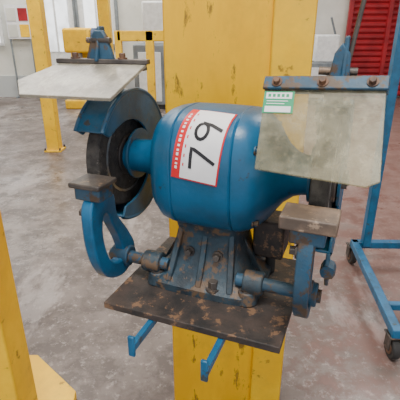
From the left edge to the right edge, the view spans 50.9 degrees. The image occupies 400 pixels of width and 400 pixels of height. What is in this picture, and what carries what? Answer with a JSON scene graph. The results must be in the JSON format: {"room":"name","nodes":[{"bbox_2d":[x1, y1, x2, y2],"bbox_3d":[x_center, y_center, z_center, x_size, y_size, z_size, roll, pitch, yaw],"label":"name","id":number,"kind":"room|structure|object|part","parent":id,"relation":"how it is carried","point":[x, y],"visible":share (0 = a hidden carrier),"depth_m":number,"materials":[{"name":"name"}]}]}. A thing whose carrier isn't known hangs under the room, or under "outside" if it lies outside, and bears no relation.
{"room":"industrial workshop","nodes":[
{"label":"industrial workshop","id":0,"kind":"room"},
{"bbox_2d":[52,0,59,51],"bbox_3d":[-2.980,-3.653,8.688,0.040,1.100,0.028,0,22,0],"label":"bar","id":1,"kind":"object","parent":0,"point":[53,3],"depth_m":8.69,"materials":[{"name":"white metal"}]},
{"bbox_2d":[94,0,97,27],"bbox_3d":[-2.130,-3.653,8.688,0.040,1.100,0.028,0,22,0],"label":"bar","id":2,"kind":"object","parent":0,"point":[95,6],"depth_m":8.60,"materials":[{"name":"white metal"}]},
{"bbox_2d":[0,0,349,75],"bbox_3d":[1.000,-4.367,8.582,16.000,4.400,0.200,0,22,0],"label":"wall","id":3,"kind":"structure","parent":0,"point":[129,11],"depth_m":8.78,"materials":[{"name":"white paint"}]},
{"bbox_2d":[72,0,79,27],"bbox_3d":[-2.550,-3.339,8.845,0.100,2.300,0.100,0,22,0],"label":"door frame","id":4,"kind":"structure","parent":3,"relation":"attached to","point":[75,1],"depth_m":8.60,"materials":[{"name":"grey metal"}]},
{"bbox_2d":[77,0,115,58],"bbox_3d":[-2.125,-3.310,8.879,0.750,2.180,0.060,0,22,0],"label":"leaf","id":5,"kind":"object","parent":3,"relation":"attached to","point":[79,2],"visible":0.02,"depth_m":8.65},
{"bbox_2d":[83,0,97,27],"bbox_3d":[-2.125,-3.655,8.694,0.510,1.100,0.013,0,22,0],"label":"glazing","id":6,"kind":"object","parent":5,"relation":"attached to","point":[88,5],"visible":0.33,"depth_m":8.62,"materials":[{"name":"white glass"}]},
{"bbox_2d":[114,0,118,29],"bbox_3d":[-1.720,-3.339,8.845,0.060,2.300,0.100,0,22,0],"label":"door frame","id":7,"kind":"structure","parent":3,"relation":"attached to","point":[115,1],"depth_m":8.61,"materials":[{"name":"grey metal"}]},
{"bbox_2d":[0,76,399,96],"bbox_3d":[1.000,-2.496,9.227,16.000,0.450,0.040,0,22,0],"label":"baseboard","id":8,"kind":"structure","parent":3,"relation":"attached to","point":[8,84],"depth_m":9.21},
{"bbox_3d":[-4.775,-3.950,8.622,1.250,1.400,0.015,0,22,0],"label":"glass","id":9,"kind":"object","parent":3,"relation":"attached to","visible":0},
{"bbox_2d":[0,15,4,43],"bbox_3d":[-4.150,-3.938,8.592,0.070,1.400,0.050,0,22,0],"label":"mullion","id":10,"kind":"object","parent":9,"relation":"attached to","point":[2,39],"visible":1,"depth_m":8.77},
{"bbox_2d":[0,97,399,399],"bbox_3d":[1.000,-0.145,4.269,16.000,0.100,14.000,0,22,0],"label":"floor","id":11,"kind":"structure","parent":0,"point":[337,352],"depth_m":2.58,"materials":[{"name":"concrete"}]},
{"bbox_2d":[3,5,35,97],"bbox_3d":[-3.750,-3.095,8.844,0.500,1.850,0.210,0,22,0],"label":"notice board","id":12,"kind":"object","parent":11,"relation":"on","point":[16,16],"visible":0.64,"depth_m":8.67,"materials":[{"name":"white metal"}]},
{"bbox_2d":[0,211,76,399],"bbox_3d":[-0.658,-0.526,1.140,0.345,3.000,0.550,0,22,0],"label":"stanchion","id":13,"kind":"object","parent":11,"relation":"on","point":[23,376],"visible":1,"depth_m":1.35,"materials":[{"name":"paint"}]},
{"bbox_3d":[-0.658,0.841,1.707,0.345,0.035,0.550,0,23,0],"label":"toe plate","id":14,"kind":"part","parent":13,"relation":"part of","materials":[{"name":"yellow paint"}]},
{"bbox_2d":[26,0,65,151],"bbox_3d":[-1.830,-2.294,4.624,0.210,3.600,0.210,0,22,0],"label":"post","id":15,"kind":"object","parent":11,"relation":"on","point":[38,29],"visible":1,"depth_m":4.84,"materials":[{"name":"metal"}]},
{"bbox_2d":[62,28,95,108],"bbox_3d":[-2.220,-2.493,7.951,0.640,1.420,0.600,0,22,0],"label":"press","id":16,"kind":"object","parent":11,"relation":"on","point":[74,39],"visible":0.26,"depth_m":7.53,"materials":[{"name":"paint"}]},
{"bbox_2d":[96,0,113,53],"bbox_3d":[-1.500,-3.079,6.518,0.252,3.600,0.252,0,22,0],"label":"post","id":17,"kind":"object","parent":11,"relation":"on","point":[103,6],"visible":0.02,"depth_m":6.53,"materials":[{"name":"metal"}]},
{"bbox_2d":[114,30,162,101],"bbox_3d":[-0.615,-1.393,5.322,0.830,1.400,0.100,0,22,0],"label":"frame","id":18,"kind":"object","parent":11,"relation":"on","point":[149,36],"visible":0.53,"depth_m":5.07,"materials":[{"name":"yellow paint"}]},
{"bbox_3d":[-0.600,-1.984,5.077,0.800,0.120,0.100,0,23,0],"label":"rail","id":19,"kind":"part","parent":18,"relation":"part of","materials":[{"name":"yellow metal"}]},
{"bbox_2d":[133,1,164,108],"bbox_3d":[-0.750,-2.824,7.782,0.900,2.161,0.760,0,22,0],"label":"machine","id":20,"kind":"object","parent":11,"relation":"on","point":[152,16],"visible":0.38,"depth_m":7.50,"materials":[{"name":"metal"}]},
{"bbox_3d":[-0.907,-2.239,7.669,0.405,0.868,0.015,0,23,0],"label":"door","id":21,"kind":"part","parent":20,"relation":"part of","materials":[{"name":"white metal"}]},
{"bbox_2d":[162,0,317,399],"bbox_3d":[0.099,-1.037,0.804,0.383,4.200,0.035,0,22,0],"label":"pillar","id":22,"kind":"structure","parent":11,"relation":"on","point":[216,51],"depth_m":1.09,"materials":[{"name":"yellow paint"}]},
{"bbox_2d":[104,236,295,381],"bbox_3d":[0.042,0.278,1.054,0.383,0.219,0.562,9,24,20],"label":"mounting bracket","id":23,"kind":"object","parent":22,"relation":"attached to","point":[264,325],"visible":0.56,"depth_m":0.87,"materials":[{"name":"black metal"}]},
{"bbox_3d":[-0.069,0.226,0.961,0.012,0.018,0.343,9,24,20],"label":"arm","id":24,"kind":"part","parent":23,"relation":"part of"},
{"bbox_2d":[18,0,390,318],"bbox_3d":[0.000,-0.099,0.896,0.706,0.597,0.361,9,24,20],"label":"grinder","id":25,"kind":"object","parent":23,"relation":"on","point":[223,172],"visible":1,"depth_m":0.84,"materials":[{"name":"blue metal"}]},
{"bbox_3d":[-0.199,0.077,0.937,0.026,0.225,0.160,9,24,20],"label":"rest arm","id":26,"kind":"part","parent":25,"relation":"part of"},
{"bbox_3d":[-0.141,0.136,0.985,0.152,0.028,0.028,9,24,20],"label":"rest rod","id":27,"kind":"part","parent":25,"relation":"part of","materials":[{"name":"blue metal"}]},
{"bbox_2d":[151,269,163,273],"bbox_3d":[-0.098,0.161,0.969,0.033,0.005,0.033,5,23,13],"label":"washer","id":28,"kind":"object","parent":25,"relation":"in","point":[153,271],"depth_m":0.96,"materials":[{"name":"metal"}]},
{"bbox_2d":[185,246,194,255],"bbox_3d":[-0.023,0.114,0.939,0.024,0.024,0.006,9,24,20],"label":"washer","id":29,"kind":"object","parent":25,"relation":"in","point":[189,250],"depth_m":0.93,"materials":[{"name":"metal"}]},
{"bbox_3d":[0.015,-0.103,0.815,0.091,0.126,0.075,9,24,20],"label":"label panel","id":30,"kind":"part","parent":25,"relation":"part of","materials":[{"name":"white paper"}]},
{"bbox_2d":[205,287,218,293],"bbox_3d":[0.028,0.193,0.917,0.033,0.005,0.033,-6,23,-15],"label":"washer","id":31,"kind":"object","parent":25,"relation":"in","point":[208,290],"depth_m":0.91,"materials":[{"name":"metal"}]},
{"bbox_2d":[212,251,222,261],"bbox_3d":[0.039,0.124,0.916,0.024,0.024,0.006,9,24,20],"label":"washer","id":32,"kind":"object","parent":25,"relation":"in","point":[217,252],"depth_m":0.91,"materials":[{"name":"grey metal"}]},
{"bbox_2d":[272,77,282,85],"bbox_3d":[0.139,-0.214,0.758,0.020,0.017,0.014,9,24,20],"label":"washer","id":33,"kind":"object","parent":25,"relation":"in","point":[276,81],"depth_m":0.75,"materials":[{"name":"brown metal"}]},
{"bbox_3d":[0.161,0.182,0.875,0.178,0.028,0.028,9,24,20],"label":"rest rod","id":34,"kind":"part","parent":25,"relation":"part of","materials":[{"name":"blue metal"}]},
{"bbox_2d":[294,244,297,258],"bbox_3d":[0.166,0.087,0.718,0.004,0.027,0.027,9,24,20],"label":"washer","id":35,"kind":"object","parent":25,"relation":"in","point":[295,255],"depth_m":0.71,"materials":[{"name":"grey metal"}]},
{"bbox_3d":[0.200,0.134,0.789,0.026,0.218,0.148,9,24,20],"label":"rest arm","id":36,"kind":"part","parent":25,"relation":"part of"},
{"bbox_2d":[317,77,328,86],"bbox_3d":[0.212,-0.204,0.725,0.020,0.017,0.014,9,24,20],"label":"washer","id":37,"kind":"object","parent":25,"relation":"in","point":[321,81],"depth_m":0.72,"materials":[{"name":"brown metal"}]},
{"bbox_3d":[0.239,0.129,0.785,0.028,0.028,0.030,9,24,20],"label":"adjust knob","id":38,"kind":"part","parent":25,"relation":"part of","materials":[{"name":"blue metal"}]},
{"bbox_3d":[0.262,-0.267,0.718,0.028,0.151,0.008,-1,23,-2],"label":"shield rod","id":39,"kind":"part","parent":25,"relation":"part of","materials":[{"name":"metal"}]},
{"bbox_2d":[367,77,378,86],"bbox_3d":[0.285,-0.195,0.693,0.020,0.017,0.014,9,24,20],"label":"washer","id":40,"kind":"object","parent":25,"relation":"in","point":[371,81],"depth_m":0.69,"materials":[{"name":"brown metal"}]},
{"bbox_3d":[0.073,0.248,0.905,0.012,0.018,0.350,9,24,20],"label":"arm","id":41,"kind":"part","parent":23,"relation":"part of"},
{"bbox_3d":[0.233,-1.032,0.794,0.106,4.200,0.013,0,22,0],"label":"cover strip","id":42,"kind":"part","parent":22,"relation":"part of","materials":[{"name":"yellow metal"}]},
{"bbox_2d":[308,17,339,104],"bbox_3d":[2.400,-2.722,8.257,0.700,1.610,0.660,0,22,0],"label":"tall cabinet","id":43,"kind":"object","parent":11,"relation":"on","point":[325,45],"visible":0.32,"depth_m":8.02,"materials":[{"name":"metal"}]},
{"bbox_3d":[2.277,-2.272,8.143,0.315,0.565,0.015,0,23,0],"label":"door","id":44,"kind":"part","parent":43,"relation":"part of","materials":[{"name":"metal"}]},
{"bbox_3d":[2.540,-3.310,7.992,0.207,0.320,0.040,-15,27,-32],"label":"lamp arm","id":45,"kind":"part","parent":43,"relation":"part of"},
{"bbox_2d":[345,0,399,97],"bbox_3d":[4.655,-3.671,8.601,3.290,3.100,0.183,0,22,0],"label":"roller shutter","id":46,"kind":"object","parent":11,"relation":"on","point":[372,52],"visible":0.48,"depth_m":8.68,"materials":[{"name":"red metal"}]},
{"bbox_2d":[346,5,399,359],"bbox_3d":[1.302,-0.316,2.001,0.791,1.952,1.003,2,23,5],"label":"trolley","id":47,"kind":"object","parent":11,"relation":"on","point":[354,252],"visible":1,"depth_m":2.37,"materials":[{"name":"metal"}]},
{"bbox_3d":[0.950,0.445,2.322,0.144,0.045,0.894,0,23,0],"label":"rail","id":48,"kind":"part","parent":47,"relation":"part of","materials":[{"name":"blue metal"}]},
{"bbox_3d":[1.350,0.286,2.706,0.740,0.045,0.045,1,23,1],"label":"cross rail","id":49,"kind":"part","parent":47,"relation":"part of","materials":[{"name":"blue metal"}]},
{"bbox_3d":[1.290,0.537,2.100,0.721,0.035,0.035,1,23,2],"label":"cross rail","id":50,"kind":"part","parent":47,"relation":"part of","materials":[{"name":"blue metal"}]},
{"bbox_3d":[-3.380,-3.339,8.845,0.060,2.300,0.100,0,22,0],"label":"door frame","id":51,"kind":"structure","parent":0,"visible":0},
{"bbox_2d":[50,0,73,65],"bbox_3d":[-2.975,-3.310,8.879,0.750,2.180,0.060,0,22,0],"label":"leaf","id":52,"kind":"object","parent":51,"relation":"attached to","point":[54,55],"visible":0.03,"depth_m":8.73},
{"bbox_2d":[44,0,68,51],"bbox_3d":[-2.975,-3.655,8.694,0.510,1.100,0.013,0,22,0],"label":"glazing","id":53,"kind":"object","parent":52,"relation":"attached to","point":[60,5],"visible":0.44,"depth_m":8.67,"materials":[{"name":"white glass"}]}
]}

